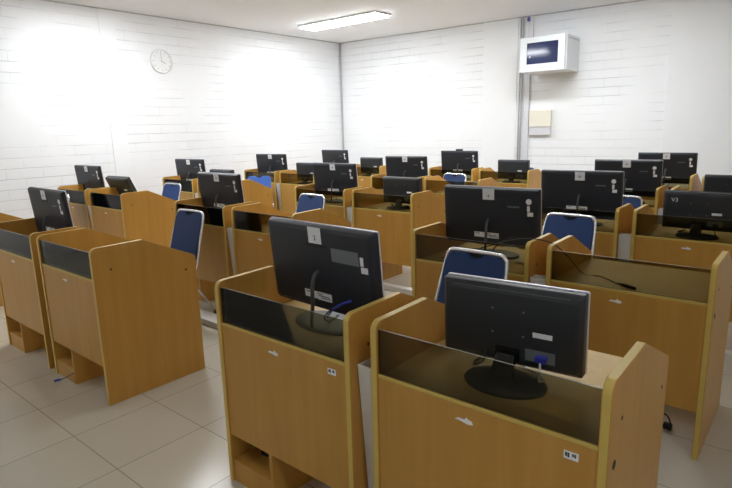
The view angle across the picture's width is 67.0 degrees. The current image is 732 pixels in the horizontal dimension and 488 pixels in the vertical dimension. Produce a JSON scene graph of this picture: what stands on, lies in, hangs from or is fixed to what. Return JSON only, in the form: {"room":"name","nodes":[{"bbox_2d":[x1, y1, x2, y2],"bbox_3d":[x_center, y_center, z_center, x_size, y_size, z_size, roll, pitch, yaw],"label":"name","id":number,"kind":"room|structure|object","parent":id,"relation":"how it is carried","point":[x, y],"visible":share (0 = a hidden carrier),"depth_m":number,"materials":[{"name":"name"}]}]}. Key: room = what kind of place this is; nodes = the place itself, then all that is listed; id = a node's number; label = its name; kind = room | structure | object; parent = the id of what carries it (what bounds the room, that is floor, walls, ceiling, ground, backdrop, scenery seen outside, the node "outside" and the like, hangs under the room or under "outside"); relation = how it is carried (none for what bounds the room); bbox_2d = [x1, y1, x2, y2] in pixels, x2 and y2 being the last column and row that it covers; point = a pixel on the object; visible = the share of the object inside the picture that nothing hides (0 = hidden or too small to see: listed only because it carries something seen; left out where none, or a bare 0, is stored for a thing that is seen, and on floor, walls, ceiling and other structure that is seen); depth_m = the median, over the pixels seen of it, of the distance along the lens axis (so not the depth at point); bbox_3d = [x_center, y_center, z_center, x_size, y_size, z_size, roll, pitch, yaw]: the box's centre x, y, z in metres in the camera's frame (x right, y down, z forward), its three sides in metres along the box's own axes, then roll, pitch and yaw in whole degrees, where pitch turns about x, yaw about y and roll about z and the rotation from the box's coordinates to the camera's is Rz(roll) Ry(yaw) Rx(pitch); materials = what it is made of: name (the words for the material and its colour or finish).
{"room":"computer lab","nodes":[
{"label":"computer lab","id":0,"kind":"room"},
{"bbox_2d":[0,0,342,218],"bbox_3d":[-3.946,-1.476,7.226,0.120,3.176,10.744,8,15,39],"label":"wall","id":1,"kind":"structure","parent":0,"point":[228,97],"depth_m":8.05,"materials":[{"name":"white paint"}]},
{"bbox_2d":[97,8,131,180],"bbox_3d":[-3.448,-1.591,7.713,0.012,3.176,0.220,8,15,39],"label":"pilaster","id":2,"kind":"object","parent":1,"relation":"attached to","point":[106,23],"visible":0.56,"depth_m":7.60,"materials":[{"name":"white paint"}]},
{"bbox_2d":[150,49,172,73],"bbox_3d":[-2.983,-2.667,8.073,0.036,0.350,0.350,8,15,39],"label":"wall clock","id":3,"kind":"object","parent":1,"relation":"attached to","point":[161,61],"visible":1,"depth_m":8.06,"materials":[{"name":"white plastic"}]},
{"bbox_2d":[42,0,339,43],"bbox_3d":[-3.935,-3.016,6.861,0.012,0.014,10.744,8,15,39],"label":"trim","id":4,"kind":"structure","parent":1,"relation":"attached to","point":[42,0],"depth_m":8.19,"materials":[{"name":"grey paint"}]},
{"bbox_2d":[52,0,635,42],"bbox_3d":[0.184,-2.551,3.819,10.280,0.120,11.258,8,15,39],"label":"ceiling","id":5,"kind":"structure","parent":0,"point":[283,17],"depth_m":7.99,"materials":[{"name":"paint"}]},
{"bbox_2d":[298,10,390,30],"bbox_3d":[-0.362,-3.448,8.575,1.600,0.050,0.380,8,15,39],"label":"ceiling lamp","id":6,"kind":"object","parent":5,"relation":"attached to","point":[370,15],"visible":1,"depth_m":8.44,"materials":[{"name":"white plastic"}]},
{"bbox_2d":[0,265,731,487],"bbox_3d":[0.266,0.674,4.495,10.280,0.120,11.258,8,15,39],"label":"floor","id":7,"kind":"structure","parent":0,"point":[63,433],"depth_m":2.86,"materials":[{"name":"beige tile"}]},
{"bbox_2d":[0,213,22,305],"bbox_3d":[-3.675,0.083,5.243,0.745,0.926,0.640,8,15,39],"label":"study carrel","id":8,"kind":"object","parent":7,"relation":"on","point":[3,217],"visible":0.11,"depth_m":5.08,"materials":[{"name":"brown wood"}]},
{"bbox_2d":[0,217,81,368],"bbox_3d":[-2.208,0.288,4.083,0.745,0.926,0.640,8,15,39],"label":"study carrel","id":9,"kind":"object","parent":7,"relation":"on","point":[21,285],"visible":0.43,"depth_m":3.83,"materials":[{"name":"brown wood"}]},
{"bbox_2d":[14,329,21,335],"bbox_3d":[-2.423,0.637,4.237,0.250,0.016,0.424,8,15,39],"label":"shelf","id":10,"kind":"object","parent":9,"relation":"attached to","point":[17,332],"depth_m":4.12,"materials":[{"name":"brown wood"}]},
{"bbox_2d":[27,186,73,231],"bbox_3d":[-2.241,-0.191,4.003,0.622,0.428,0.230,8,15,39],"label":"desktop computer","id":11,"kind":"object","parent":9,"relation":"on","point":[51,208],"visible":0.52,"depth_m":3.91,"materials":[{"name":"black plastic"}]},
{"bbox_2d":[57,184,109,229],"bbox_3d":[-3.265,-0.265,6.850,0.745,0.926,0.640,8,15,39],"label":"study carrel","id":12,"kind":"object","parent":7,"relation":"on","point":[79,202],"visible":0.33,"depth_m":6.48,"materials":[{"name":"brown wood"}]},
{"bbox_2d":[74,165,105,190],"bbox_3d":[-3.400,-0.766,6.885,0.622,0.428,0.230,7,15,36],"label":"desktop computer","id":13,"kind":"object","parent":12,"relation":"on","point":[90,176],"visible":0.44,"depth_m":6.79,"materials":[{"name":"black plastic"}]},
{"bbox_2d":[88,205,92,227],"bbox_3d":[-3.096,-0.084,6.425,0.082,0.738,0.135,8,15,39],"label":"board","id":14,"kind":"object","parent":7,"relation":"on","point":[89,207],"visible":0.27,"depth_m":6.33,"materials":[{"name":"white laminate"}]},
{"bbox_2d":[36,228,204,405],"bbox_3d":[-1.564,0.382,3.559,0.745,0.926,0.640,8,15,39],"label":"study carrel","id":15,"kind":"object","parent":7,"relation":"on","point":[124,311],"visible":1,"depth_m":3.32,"materials":[{"name":"brown wood"}]},
{"bbox_2d":[60,354,72,364],"bbox_3d":[-1.779,0.731,3.712,0.250,0.016,0.424,8,15,39],"label":"shelf","id":16,"kind":"object","parent":15,"relation":"attached to","point":[65,359],"depth_m":3.60,"materials":[{"name":"brown wood"}]},
{"bbox_2d":[89,187,175,246],"bbox_3d":[-2.621,-0.171,6.325,0.745,0.926,0.640,8,15,39],"label":"study carrel","id":17,"kind":"object","parent":7,"relation":"on","point":[146,215],"visible":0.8,"depth_m":6.04,"materials":[{"name":"brown wood"}]},
{"bbox_2d":[105,176,136,194],"bbox_3d":[-2.837,-0.624,6.399,0.460,0.322,0.313,7,15,36],"label":"monitor","id":18,"kind":"object","parent":17,"relation":"on","point":[123,184],"visible":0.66,"depth_m":6.32,"materials":[{"name":"black plastic"}]},
{"bbox_2d":[162,183,181,200],"bbox_3d":[-2.621,-0.320,7.117,0.442,0.893,0.493,8,15,37],"label":"folding chair","id":19,"kind":"object","parent":7,"relation":"on","point":[170,190],"visible":0.38,"depth_m":7.15,"materials":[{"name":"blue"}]},
{"bbox_2d":[162,175,197,199],"bbox_3d":[-2.367,-0.505,7.885,0.745,0.926,0.640,8,15,39],"label":"study carrel","id":20,"kind":"object","parent":7,"relation":"on","point":[189,188],"visible":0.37,"depth_m":7.48,"materials":[{"name":"brown wood"}]},
{"bbox_2d":[175,159,205,180],"bbox_3d":[-2.462,-0.996,7.869,0.622,0.428,0.230,7,14,34],"label":"desktop computer","id":21,"kind":"object","parent":20,"relation":"on","point":[188,169],"visible":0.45,"depth_m":7.81,"materials":[{"name":"black plastic"}]},
{"bbox_2d":[170,209,215,313],"bbox_3d":[-1.594,0.180,4.605,0.442,0.893,0.493,8,15,37],"label":"folding chair","id":22,"kind":"object","parent":7,"relation":"on","point":[187,232],"visible":0.49,"depth_m":4.64,"materials":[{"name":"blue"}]},
{"bbox_2d":[200,309,217,328],"bbox_3d":[-1.344,0.607,4.594,2.200,0.050,0.140,8,15,39],"label":"board","id":23,"kind":"object","parent":7,"relation":"on","point":[208,318],"depth_m":4.49,"materials":[{"name":"white"}]},
{"bbox_2d":[174,197,253,302],"bbox_3d":[-1.249,0.041,5.147,0.745,0.926,0.640,8,15,39],"label":"study carrel","id":24,"kind":"object","parent":7,"relation":"on","point":[215,263],"visible":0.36,"depth_m":4.79,"materials":[{"name":"brown wood"}]},
{"bbox_2d":[197,172,244,208],"bbox_3d":[-1.311,-0.443,5.091,0.622,0.428,0.230,8,15,39],"label":"desktop computer","id":25,"kind":"object","parent":24,"relation":"on","point":[217,190],"visible":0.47,"depth_m":5.02,"materials":[{"name":"black plastic"}]},
{"bbox_2d":[227,227,235,274],"bbox_3d":[-1.080,0.222,4.723,0.082,0.738,0.135,8,15,39],"label":"board","id":26,"kind":"object","parent":7,"relation":"on","point":[229,230],"visible":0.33,"depth_m":4.65,"materials":[{"name":"white laminate"}]},
{"bbox_2d":[197,179,272,206],"bbox_3d":[-1.722,-0.411,7.361,0.745,0.926,0.640,8,15,39],"label":"study carrel","id":27,"kind":"object","parent":7,"relation":"on","point":[253,191],"visible":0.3,"depth_m":7.12,"materials":[{"name":"brown wood"}]},
{"bbox_2d":[210,169,233,172],"bbox_3d":[-1.925,-0.824,7.283,0.272,0.307,0.451,-9,14,-34],"label":"monitor","id":28,"kind":"object","parent":27,"relation":"on","point":[211,170],"visible":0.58,"depth_m":7.25,"materials":[{"name":"black plastic"}]},
{"bbox_2d":[247,176,273,205],"bbox_3d":[-1.579,-0.541,8.093,0.442,0.872,0.493,-1,12,2],"label":"folding chair","id":29,"kind":"object","parent":7,"relation":"on","point":[264,180],"visible":0.15,"depth_m":8.18,"materials":[{"name":"blue"}]},
{"bbox_2d":[244,168,288,209],"bbox_3d":[-1.450,-0.749,8.936,0.745,0.926,0.640,8,15,39],"label":"study carrel","id":30,"kind":"object","parent":7,"relation":"on","point":[274,176],"visible":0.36,"depth_m":8.49,"materials":[{"name":"brown wood"}]},
{"bbox_2d":[256,154,287,172],"bbox_3d":[-1.486,-1.228,8.857,0.622,0.428,0.230,6,14,31],"label":"desktop computer","id":31,"kind":"object","parent":30,"relation":"on","point":[270,163],"visible":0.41,"depth_m":8.79,"materials":[{"name":"black plastic"}]},
{"bbox_2d":[276,183,280,210],"bbox_3d":[-1.280,-0.568,8.512,0.082,0.738,0.135,8,15,39],"label":"board","id":32,"kind":"object","parent":7,"relation":"on","point":[277,184],"visible":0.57,"depth_m":8.44,"materials":[{"name":"white laminate"}]},
{"bbox_2d":[231,202,350,274],"bbox_3d":[-0.605,0.135,4.623,0.745,0.926,0.640,8,15,39],"label":"study carrel","id":33,"kind":"object","parent":7,"relation":"on","point":[250,228],"visible":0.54,"depth_m":4.44,"materials":[{"name":"brown wood"}]},
{"bbox_2d":[279,170,313,215],"bbox_3d":[-0.805,-0.655,8.412,0.745,0.926,0.640,8,15,39],"label":"study carrel","id":34,"kind":"object","parent":7,"relation":"on","point":[288,179],"visible":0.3,"depth_m":8.26,"materials":[{"name":"brown wood"}]},
{"bbox_2d":[296,162,312,174],"bbox_3d":[-0.900,-1.056,8.261,0.272,0.307,0.451,-9,14,-32],"label":"monitor","id":35,"kind":"object","parent":34,"relation":"on","point":[302,168],"visible":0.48,"depth_m":8.26,"materials":[{"name":"black plastic"}]},
{"bbox_2d":[295,193,324,212],"bbox_3d":[-0.666,-0.036,5.525,0.442,0.893,0.493,9,16,41],"label":"folding chair","id":36,"kind":"object","parent":7,"relation":"on","point":[307,201],"visible":0.3,"depth_m":5.58,"materials":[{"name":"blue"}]},
{"bbox_2d":[214,266,418,487],"bbox_3d":[-0.130,0.589,2.399,0.745,0.926,0.640,8,15,39],"label":"study carrel","id":37,"kind":"object","parent":7,"relation":"on","point":[291,389],"visible":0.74,"depth_m":2.12,"materials":[{"name":"brown wood"}]},
{"bbox_2d":[237,447,269,475],"bbox_3d":[-0.345,0.937,2.552,0.250,0.016,0.424,8,15,39],"label":"shelf","id":38,"kind":"object","parent":37,"relation":"attached to","point":[250,460],"depth_m":2.43,"materials":[{"name":"brown wood"}]},
{"bbox_2d":[268,217,384,318],"bbox_3d":[-0.156,0.122,2.258,0.622,0.428,0.230,9,16,42],"label":"desktop computer","id":39,"kind":"object","parent":37,"relation":"on","point":[333,268],"visible":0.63,"depth_m":2.18,"materials":[{"name":"black plastic"}]},
{"bbox_2d":[294,183,364,219],"bbox_3d":[-0.288,-0.201,6.183,0.745,0.926,0.640,8,15,39],"label":"study carrel","id":40,"kind":"object","parent":7,"relation":"on","point":[336,202],"visible":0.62,"depth_m":5.76,"materials":[{"name":"brown wood"}]},
{"bbox_2d":[312,162,357,191],"bbox_3d":[-0.323,-0.680,6.106,0.622,0.428,0.230,8,15,37],"label":"desktop computer","id":41,"kind":"object","parent":40,"relation":"on","point":[327,176],"visible":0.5,"depth_m":6.04,"materials":[{"name":"black plastic"}]},
{"bbox_2d":[346,207,352,227],"bbox_3d":[-0.118,-0.020,5.758,0.082,0.738,0.135,8,15,39],"label":"board","id":42,"kind":"object","parent":7,"relation":"on","point":[348,209],"visible":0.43,"depth_m":5.66,"materials":[{"name":"white laminate"}]},
{"bbox_2d":[358,358,373,487],"bbox_3d":[0.055,0.766,1.992,0.082,0.738,0.135,8,15,39],"label":"board","id":43,"kind":"object","parent":7,"relation":"on","point":[364,368],"visible":0.32,"depth_m":1.93,"materials":[{"name":"white laminate"}]},
{"bbox_2d":[357,164,385,187],"bbox_3d":[0.158,-0.898,9.456,0.745,0.926,0.640,8,15,39],"label":"study carrel","id":44,"kind":"object","parent":7,"relation":"on","point":[364,174],"visible":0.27,"depth_m":9.12,"materials":[{"name":"brown wood"}]},
{"bbox_2d":[360,157,382,167],"bbox_3d":[0.058,-1.298,9.302,0.272,0.307,0.451,-9,14,-32],"label":"monitor","id":45,"kind":"object","parent":44,"relation":"on","point":[376,162],"visible":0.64,"depth_m":9.26,"materials":[{"name":"black plastic"}]},
{"bbox_2d":[352,187,445,287],"bbox_3d":[0.356,-0.107,5.658,0.745,0.926,0.640,8,15,39],"label":"study carrel","id":46,"kind":"object","parent":7,"relation":"on","point":[395,217],"visible":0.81,"depth_m":5.36,"materials":[{"name":"brown wood"}]},
{"bbox_2d":[383,176,422,195],"bbox_3d":[0.330,-0.515,5.534,0.272,0.307,0.451,-9,14,-32],"label":"monitor","id":47,"kind":"object","parent":46,"relation":"on","point":[392,185],"visible":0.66,"depth_m":5.50,"materials":[{"name":"black plastic"}]},
{"bbox_2d":[370,173,431,192],"bbox_3d":[0.557,-0.457,7.303,0.745,0.926,0.640,8,15,39],"label":"study carrel","id":48,"kind":"object","parent":7,"relation":"on","point":[376,181],"visible":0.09,"depth_m":7.17,"materials":[{"name":"brown wood"}]},
{"bbox_2d":[385,156,427,176],"bbox_3d":[0.539,-0.933,7.208,0.622,0.428,0.230,7,14,34],"label":"desktop computer","id":49,"kind":"object","parent":48,"relation":"on","point":[400,166],"visible":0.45,"depth_m":7.13,"materials":[{"name":"black plastic"}]},
{"bbox_2d":[443,173,466,181],"bbox_3d":[1.090,-0.497,7.509,0.442,0.893,0.493,10,16,43],"label":"folding chair","id":50,"kind":"object","parent":7,"relation":"on","point":[447,176],"visible":0.27,"depth_m":7.54,"materials":[{"name":"blue fabric"}]},
{"bbox_2d":[429,166,482,181],"bbox_3d":[1.443,-0.711,8.410,0.745,0.926,0.640,8,15,39],"label":"study carrel","id":51,"kind":"object","parent":7,"relation":"on","point":[473,175],"visible":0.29,"depth_m":8.01,"materials":[{"name":"brown wood"}]},
{"bbox_2d":[441,149,478,170],"bbox_3d":[1.417,-1.201,8.322,0.622,0.452,0.230,8,15,38],"label":"desktop computer","id":52,"kind":"object","parent":51,"relation":"on","point":[459,159],"visible":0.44,"depth_m":8.26,"materials":[{"name":"black plastic"}]},
{"bbox_2d":[424,176,502,199],"bbox_3d":[1.201,-0.363,6.778,0.745,0.926,0.640,8,15,39],"label":"study carrel","id":53,"kind":"object","parent":7,"relation":"on","point":[436,184],"visible":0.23,"depth_m":6.56,"materials":[{"name":"brown wood"}]},
{"bbox_2d":[434,247,508,303],"bbox_3d":[0.451,0.501,2.828,0.442,0.893,0.493,9,16,42],"label":"folding chair","id":54,"kind":"object","parent":7,"relation":"on","point":[468,261],"visible":0.35,"depth_m":2.89,"materials":[{"name":"blue fabric"}]},
{"bbox_2d":[412,222,559,299],"bbox_3d":[0.778,0.348,3.436,0.745,0.926,0.640,8,15,39],"label":"study carrel","id":55,"kind":"object","parent":7,"relation":"on","point":[430,243],"visible":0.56,"depth_m":3.23,"materials":[{"name":"brown wood"}]},
{"bbox_2d":[444,185,541,246],"bbox_3d":[0.778,-0.143,3.412,0.622,0.428,0.230,7,15,36],"label":"desktop computer","id":56,"kind":"object","parent":55,"relation":"on","point":[490,214],"visible":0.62,"depth_m":3.34,"materials":[{"name":"black plastic"}]},
{"bbox_2d":[479,167,540,188],"bbox_3d":[2.087,-0.618,7.885,0.745,0.926,0.640,8,15,39],"label":"study carrel","id":57,"kind":"object","parent":7,"relation":"on","point":[532,178],"visible":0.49,"depth_m":7.53,"materials":[{"name":"brown wood"}]},
{"bbox_2d":[498,160,529,171],"bbox_3d":[2.028,-1.018,7.729,0.272,0.307,0.451,-9,14,-32],"label":"monitor","id":58,"kind":"object","parent":57,"relation":"on","point":[503,165],"visible":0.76,"depth_m":7.69,"materials":[{"name":"black plastic"}]},
{"bbox_2d":[370,297,668,487],"bbox_3d":[0.514,0.683,1.875,0.745,0.926,0.640,8,15,39],"label":"study carrel","id":59,"kind":"object","parent":7,"relation":"on","point":[443,416],"visible":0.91,"depth_m":1.60,"materials":[{"name":"brown wood"}]},
{"bbox_2d":[444,272,590,377],"bbox_3d":[0.433,0.276,1.751,0.272,0.307,0.451,-10,15,-37],"label":"monitor","id":60,"kind":"object","parent":59,"relation":"on","point":[541,327],"visible":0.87,"depth_m":1.72,"materials":[{"name":"black plastic"}]},
{"bbox_2d":[454,282,565,299],"bbox_3d":[0.445,0.152,1.723,0.370,0.019,0.014,7,14,34],"label":"vent grille","id":61,"kind":"object","parent":60,"relation":"attached to","point":[492,290],"depth_m":1.72,"materials":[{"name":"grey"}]},
{"bbox_2d":[530,274,545,284],"bbox_3d":[0.947,0.529,3.011,0.082,0.738,0.135,8,15,39],"label":"board","id":62,"kind":"object","parent":7,"relation":"on","point":[536,279],"visible":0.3,"depth_m":2.90,"materials":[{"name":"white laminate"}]},
{"bbox_2d":[383,282,731,361],"bbox_3d":[0.826,0.502,4.834,4.280,0.050,0.080,8,15,39],"label":"floor trunking","id":63,"kind":"structure","parent":7,"relation":"on","point":[387,286],"depth_m":5.18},
{"bbox_2d":[542,212,596,254],"bbox_3d":[1.338,0.253,3.904,0.442,0.893,0.493,10,16,43],"label":"folding chair","id":64,"kind":"object","parent":7,"relation":"on","point":[583,228],"visible":0.33,"depth_m":3.92,"materials":[{"name":"blue fabric"}]},
{"bbox_2d":[542,203,634,257],"bbox_3d":[1.722,0.104,4.486,0.745,0.926,0.640,8,15,39],"label":"study carrel","id":65,"kind":"object","parent":7,"relation":"on","point":[610,225],"visible":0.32,"depth_m":4.03,"materials":[{"name":"brown wood"}]},
{"bbox_2d":[541,169,623,211],"bbox_3d":[1.706,-0.372,4.390,0.622,0.428,0.230,7,15,35],"label":"desktop computer","id":66,"kind":"object","parent":65,"relation":"on","point":[569,189],"visible":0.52,"depth_m":4.32,"materials":[{"name":"black plastic"}]},
{"bbox_2d":[618,233,630,258],"bbox_3d":[1.891,0.285,4.061,0.082,0.738,0.135,8,15,39],"label":"board","id":67,"kind":"object","parent":7,"relation":"on","point":[624,239],"visible":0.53,"depth_m":3.96,"materials":[{"name":"white laminate"}]},
{"bbox_2d":[623,195,642,208],"bbox_3d":[2.131,0.034,4.853,0.442,0.893,0.493,10,16,43],"label":"folding chair","id":68,"kind":"object","parent":7,"relation":"on","point":[636,201],"visible":0.12,"depth_m":4.82,"materials":[{"name":"blue fabric"}]},
{"bbox_2d":[545,235,731,460],"bbox_3d":[1.422,0.442,2.912,0.745,0.926,0.640,8,15,39],"label":"study carrel","id":69,"kind":"object","parent":7,"relation":"on","point":[682,312],"visible":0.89,"depth_m":2.56,"materials":[{"name":"brown wood"}]},
{"bbox_2d":[498,238,562,250],"bbox_3d":[0.885,0.054,3.007,1.102,0.214,0.189,7,14,34],"label":"loose cable","id":70,"kind":"object","parent":69,"relation":"on","point":[518,238],"visible":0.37,"depth_m":2.90,"materials":[{"name":"black plastic"}]},
{"bbox_2d":[623,185,668,214],"bbox_3d":[2.591,-0.151,5.596,0.745,0.926,0.640,8,15,39],"label":"study carrel","id":71,"kind":"object","parent":7,"relation":"on","point":[654,199],"visible":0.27,"depth_m":5.11,"materials":[{"name":"brown wood"}]},
{"bbox_2d":[595,159,662,190],"bbox_3d":[2.592,-0.625,5.489,0.622,0.428,0.230,8,15,38],"label":"desktop computer","id":72,"kind":"object","parent":71,"relation":"on","point":[645,175],"visible":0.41,"depth_m":5.37,"materials":[{"name":"black plastic"}]},
{"bbox_2d":[658,208,662,214],"bbox_3d":[2.760,0.030,5.172,0.082,0.738,0.135,8,15,39],"label":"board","id":73,"kind":"object","parent":7,"relation":"on","point":[660,210],"visible":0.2,"depth_m":5.07,"materials":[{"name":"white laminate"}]},
{"bbox_2d":[663,413,671,430],"bbox_3d":[1.493,0.885,2.889,0.044,0.072,0.246,-5,12,-18],"label":"plug","id":74,"kind":"object","parent":7,"relation":"on","point":[666,425],"visible":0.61,"depth_m":2.79,"materials":[{"name":"black plastic"}]},
{"bbox_2d":[671,186,681,189],"bbox_3d":[3.235,-0.057,5.072,0.745,0.926,0.640,8,15,39],"label":"study carrel","id":75,"kind":"object","parent":7,"relation":"on","point":[676,187],"visible":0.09,"depth_m":5.10,"materials":[{"name":"brown wood"}]},
{"bbox_2d":[703,174,731,192],"bbox_3d":[3.206,-0.448,4.865,0.272,0.307,0.451,-9,14,-32],"label":"monitor","id":76,"kind":"object","parent":75,"relation":"on","point":[712,183],"visible":0.62,"depth_m":4.92,"materials":[{"name":"black plastic"}]},
{"bbox_2d":[630,204,731,322],"bbox_3d":[2.366,0.198,3.961,0.745,0.926,0.640,8,15,39],"label":"study carrel","id":77,"kind":"object","parent":7,"relation":"on","point":[673,240],"visible":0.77,"depth_m":3.72,"materials":[{"name":"brown wood"}]},
{"bbox_2d":[663,190,731,219],"bbox_3d":[2.283,-0.207,3.829,0.272,0.307,0.451,-8,14,-29],"label":"monitor","id":78,"kind":"object","parent":77,"relation":"on","point":[681,203],"visible":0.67,"depth_m":3.81,"materials":[{"name":"black plastic"}]},
{"bbox_2d":[662,174,701,190],"bbox_3d":[3.507,-0.390,6.628,0.745,0.926,0.640,8,15,39],"label":"study carrel","id":79,"kind":"object","parent":7,"relation":"on","point":[693,183],"visible":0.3,"depth_m":6.19,"materials":[{"name":"brown wood"}]},
{"bbox_2d":[638,152,697,177],"bbox_3d":[3.532,-0.862,6.503,0.622,0.428,0.230,8,15,39],"label":"desktop computer","id":80,"kind":"object","parent":79,"relation":"on","point":[675,164],"visible":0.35,"depth_m":6.39,"materials":[{"name":"black plastic"}]},
{"bbox_2d":[701,176,704,190],"bbox_3d":[4.151,-0.297,6.104,0.745,0.926,0.640,8,15,39],"label":"study carrel","id":81,"kind":"object","parent":7,"relation":"on","point":[702,185],"visible":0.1,"depth_m":6.01,"materials":[{"name":"brown wood"}]},
{"bbox_3d":[-0.486,-0.992,9.981,0.745,0.926,0.640,8,15,39],"label":"study carrel","id":82,"kind":"object","parent":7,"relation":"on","visible":0},
{"bbox_2d":[322,150,348,162],"bbox_3d":[-0.530,-1.473,9.909,0.622,0.428,0.230,8,15,39],"label":"desktop computer","id":83,"kind":"object","parent":82,"relation":"on","point":[328,156],"visible":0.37,"depth_m":9.83,"materials":[{"name":"black plastic"}]},
{"bbox_2d":[341,0,672,174],"bbox_3d":[3.681,-1.882,8.239,10.293,3.176,0.120,7,15,36],"label":"wall","id":84,"kind":"structure","parent":0,"point":[415,94],"depth_m":8.88,"materials":[{"name":"white brick"}]},
{"bbox_2d":[339,44,343,149],"bbox_3d":[-0.474,-2.388,11.194,0.032,3.160,0.030,8,15,39],"label":"pipe","id":85,"kind":"object","parent":84,"relation":"attached to","point":[339,44],"visible":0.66,"depth_m":11.07,"materials":[{"name":"grey metal"}]},
{"bbox_2d":[340,0,644,43],"bbox_3d":[3.606,-3.417,7.862,10.300,0.014,0.012,7,15,36],"label":"trim","id":86,"kind":"structure","parent":84,"relation":"attached to","point":[636,0],"depth_m":8.82,"materials":[{"name":"grey paint"}]},
{"bbox_2d":[481,18,518,170],"bbox_3d":[2.214,-2.054,9.237,0.590,3.176,0.012,7,15,36],"label":"pilaster","id":87,"kind":"object","parent":84,"relation":"attached to","point":[500,51],"visible":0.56,"depth_m":9.13,"materials":[{"name":"white paint"}]},
{"bbox_2d":[516,16,533,159],"bbox_3d":[2.547,-2.143,8.927,0.215,2.860,0.068,7,15,36],"label":"pipe","id":88,"kind":"object","parent":84,"relation":"attached to","point":[526,100],"visible":0.62,"depth_m":8.91,"materials":[{"name":"white plastic"}]},
{"bbox_2d":[529,110,551,134],"bbox_3d":[2.773,-1.933,8.801,0.350,0.385,0.070,7,15,36],"label":"switch box","id":89,"kind":"object","parent":84,"relation":"attached to","point":[540,121],"visible":1,"depth_m":8.77,"materials":[{"name":"beige plastic"}]},
{"bbox_2d":[519,33,579,74],"bbox_3d":[2.734,-2.839,8.258,0.695,0.527,0.641,7,15,36],"label":"upper cabinet","id":90,"kind":"object","parent":84,"relation":"attached to","point":[555,53],"visible":1,"depth_m":8.04,"materials":[{"name":"white plastic"}]},
{"bbox_2d":[661,0,731,183],"bbox_3d":[5.971,-1.570,6.471,4.450,3.176,0.020,7,15,36],"label":"pilaster","id":91,"kind":"object","parent":84,"relation":"attached to","point":[697,118],"visible":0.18,"depth_m":7.45,"materials":[{"name":"white paint"}]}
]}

